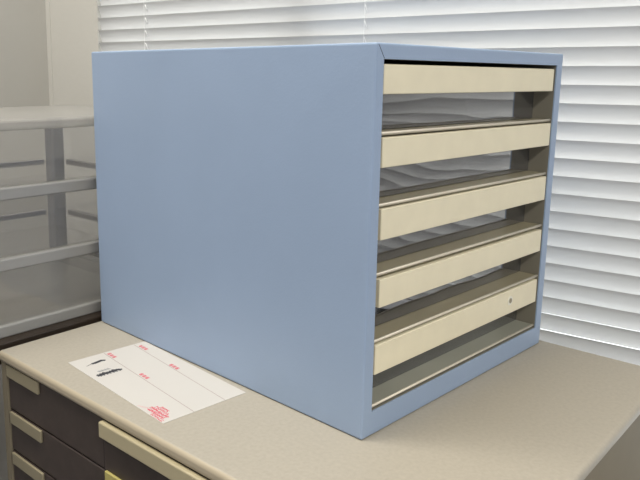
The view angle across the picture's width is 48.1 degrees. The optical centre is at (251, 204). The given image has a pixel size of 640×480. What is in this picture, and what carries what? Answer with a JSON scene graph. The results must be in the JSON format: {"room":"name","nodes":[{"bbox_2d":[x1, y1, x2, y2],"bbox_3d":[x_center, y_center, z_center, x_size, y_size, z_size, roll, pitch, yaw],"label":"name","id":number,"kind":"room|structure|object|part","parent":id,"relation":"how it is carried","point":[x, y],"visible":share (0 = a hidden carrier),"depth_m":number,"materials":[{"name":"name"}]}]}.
{"room":"office","nodes":[
{"label":"office","id":0,"kind":"room"},
{"bbox_2d":[0,0,49,479],"bbox_3d":[-1.792,-0.040,-0.261,0.101,2.550,4.428,8,13,36],"label":"wall","id":1,"kind":"structure","parent":0,"point":[24,80],"depth_m":1.43,"materials":[{"name":"paint"}]},
{"bbox_2d":[50,0,101,244],"bbox_3d":[1.772,-0.041,-0.080,5.567,2.550,0.161,8,13,36],"label":"wall","id":2,"kind":"structure","parent":0,"point":[75,24],"depth_m":1.42,"materials":[{"name":"paint"}]},
{"bbox_2d":[45,0,53,113],"bbox_3d":[-0.411,-0.376,1.437,0.012,2.470,0.002,8,13,37],"label":"trim","id":3,"kind":"structure","parent":2,"relation":"attached to","point":[47,2],"depth_m":1.45,"materials":[{"name":"paint"}]},
{"bbox_2d":[97,0,639,365],"bbox_3d":[0.594,-0.295,0.688,2.202,1.080,0.027,8,13,36],"label":"blind","id":4,"kind":"object","parent":2,"relation":"attached to","point":[593,252],"visible":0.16,"depth_m":0.89,"materials":[{"name":"white plastic"}]},
{"bbox_3d":[-0.189,-0.401,1.259,0.005,1.026,0.008,8,13,36],"label":"ladder cord","id":5,"kind":"part","parent":4,"relation":"part of","materials":[{"name":"white fabric"}]},
{"bbox_3d":[0.163,-0.350,0.998,0.004,1.025,0.008,8,13,36],"label":"ladder cord","id":6,"kind":"part","parent":4,"relation":"part of","materials":[{"name":"white fabric"}]},
{"bbox_3d":[0.396,1.474,-1.187,6.100,0.060,5.200,8,13,36],"label":"floor","id":7,"kind":"structure","parent":0,"visible":0},
{"bbox_2d":[0,252,101,364],"bbox_3d":[-0.407,0.576,1.034,0.359,0.899,0.682,10,14,42],"label":"side table","id":8,"kind":"object","parent":7,"relation":"on","point":[32,335],"visible":0.07,"depth_m":0.87,"materials":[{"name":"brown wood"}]},
{"bbox_2d":[0,114,100,338],"bbox_3d":[-0.338,0.002,0.975,0.295,0.254,0.405,10,14,42],"label":"shelving unit","id":9,"kind":"object","parent":8,"relation":"on","point":[58,283],"visible":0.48,"depth_m":1.00,"materials":[{"name":"grey metal"}]},
{"bbox_3d":[-0.446,-0.051,1.052,0.009,0.008,0.307,10,14,42],"label":"cross rail","id":10,"kind":"part","parent":9,"relation":"part of","materials":[{"name":"grey plastic"}]},
{"bbox_3d":[-0.446,0.030,1.067,0.009,0.008,0.307,10,14,42],"label":"cross rail","id":11,"kind":"part","parent":9,"relation":"part of","materials":[{"name":"grey plastic"}]},
{"bbox_3d":[-0.234,-0.022,0.873,0.012,0.015,0.405,10,14,42],"label":"rail","id":12,"kind":"part","parent":9,"relation":"part of","materials":[{"name":"grey plastic"}]},
{"bbox_3d":[-0.234,0.059,0.888,0.012,0.015,0.405,10,14,42],"label":"rail","id":13,"kind":"part","parent":9,"relation":"part of","materials":[{"name":"grey plastic"}]},
{"bbox_3d":[-0.235,0.137,0.902,0.012,0.015,0.405,10,14,42],"label":"rail","id":14,"kind":"part","parent":9,"relation":"part of","materials":[{"name":"grey plastic"}]},
{"bbox_3d":[-0.321,-0.028,1.169,0.024,0.238,0.023,10,14,42],"label":"corner post","id":15,"kind":"part","parent":9,"relation":"part of","materials":[{"name":"grey plastic"}]},
{"bbox_2d":[0,321,639,479],"bbox_3d":[0.073,0.613,0.854,0.564,0.900,0.470,10,14,42],"label":"base cabinet","id":16,"kind":"object","parent":7,"relation":"on","point":[548,411],"visible":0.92,"depth_m":0.65,"materials":[{"name":"beige laminate"}]},
{"bbox_3d":[-0.248,0.188,0.770,0.067,0.014,0.003,10,14,43],"label":"label plate","id":17,"kind":"part","parent":16,"relation":"part of","materials":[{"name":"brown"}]},
{"bbox_3d":[-0.247,0.242,0.779,0.065,0.014,0.003,10,14,43],"label":"label plate","id":18,"kind":"part","parent":16,"relation":"part of","materials":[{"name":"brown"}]},
{"bbox_3d":[-0.247,0.291,0.787,0.065,0.014,0.003,10,14,43],"label":"label plate","id":19,"kind":"part","parent":16,"relation":"part of","materials":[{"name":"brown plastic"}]},
{"bbox_3d":[-0.198,0.312,0.764,0.182,0.048,0.025,10,14,43],"label":"drawer","id":20,"kind":"part","parent":16,"relation":"part of","materials":[{"name":"brown wood"}]},
{"bbox_3d":[-0.197,0.213,0.746,0.182,0.053,0.025,10,14,43],"label":"drawer","id":21,"kind":"part","parent":16,"relation":"part of","materials":[{"name":"brown wood"}]},
{"bbox_3d":[-0.198,0.264,0.755,0.034,0.048,0.183,-9,14,-43],"label":"drawer","id":22,"kind":"part","parent":16,"relation":"part of","materials":[{"name":"brown wood"}]},
{"bbox_3d":[-0.116,0.262,0.655,0.061,0.014,0.003,10,14,43],"label":"label plate","id":23,"kind":"part","parent":16,"relation":"part of","materials":[{"name":"yellow plastic"}]},
{"bbox_2d":[68,341,245,423],"bbox_3d":[-0.101,0.176,0.730,0.098,0.001,0.179,-8,14,-41],"label":"paper form","id":24,"kind":"object","parent":16,"relation":"on","point":[164,386],"visible":1,"depth_m":0.72,"materials":[{"name":"white paper"}]},
{"bbox_3d":[-0.069,0.236,0.625,0.172,0.053,0.026,10,14,43],"label":"drawer","id":25,"kind":"part","parent":16,"relation":"part of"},
{"bbox_2d":[92,42,562,439],"bbox_3d":[0.073,-0.010,0.837,0.340,0.331,0.416,-9,14,-43],"label":"organizer","id":26,"kind":"object","parent":16,"relation":"on","point":[347,236],"visible":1,"depth_m":0.68,"materials":[{"name":"blue metal"}]},
{"bbox_3d":[0.199,0.126,0.727,0.306,0.053,0.002,-9,14,-43],"label":"pane","id":27,"kind":"part","parent":26,"relation":"part of","materials":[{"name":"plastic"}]},
{"bbox_3d":[0.199,0.069,0.717,0.306,0.052,0.002,-9,14,-43],"label":"pane","id":28,"kind":"part","parent":26,"relation":"part of","materials":[{"name":"plastic"}]},
{"bbox_2d":[372,320,529,403],"bbox_3d":[0.078,0.130,0.855,0.308,0.002,0.389,-9,14,-43],"label":"shelf","id":29,"kind":"object","parent":26,"relation":"attached to","point":[410,380],"depth_m":0.71,"materials":[{"name":"metal"}]},
{"bbox_3d":[0.200,0.010,0.706,0.306,0.053,0.002,-9,14,-43],"label":"pane","id":30,"kind":"part","parent":26,"relation":"part of","materials":[{"name":"plastic"}]},
{"bbox_3d":[0.200,-0.048,0.696,0.306,0.053,0.002,-9,14,-43],"label":"pane","id":31,"kind":"part","parent":26,"relation":"part of","materials":[{"name":"plastic"}]},
{"bbox_2d":[374,271,535,342],"bbox_3d":[0.079,0.072,0.845,0.308,0.002,0.390,-9,14,-43],"label":"shelf","id":32,"kind":"object","parent":26,"relation":"attached to","point":[408,322],"depth_m":0.70,"materials":[{"name":"metal"}]},
{"bbox_3d":[0.201,-0.105,0.685,0.306,0.052,0.002,-9,14,-43],"label":"pane","id":33,"kind":"part","parent":26,"relation":"part of","materials":[{"name":"plastic"}]},
{"bbox_2d":[376,222,540,276],"bbox_3d":[0.079,0.015,0.834,0.308,0.002,0.390,-9,14,-43],"label":"shelf","id":34,"kind":"object","parent":26,"relation":"attached to","point":[421,257],"depth_m":0.69,"materials":[{"name":"metal"}]},
{"bbox_2d":[379,171,545,206],"bbox_3d":[0.080,-0.043,0.824,0.308,0.002,0.390,-9,14,-43],"label":"shelf","id":35,"kind":"object","parent":26,"relation":"attached to","point":[456,188],"depth_m":0.68,"materials":[{"name":"metal"}]},
{"bbox_2d":[381,118,548,135],"bbox_3d":[0.080,-0.101,0.813,0.308,0.002,0.390,-9,14,-43],"label":"shelf","id":36,"kind":"object","parent":26,"relation":"attached to","point":[389,126],"depth_m":0.67,"materials":[{"name":"metal"}]}
]}

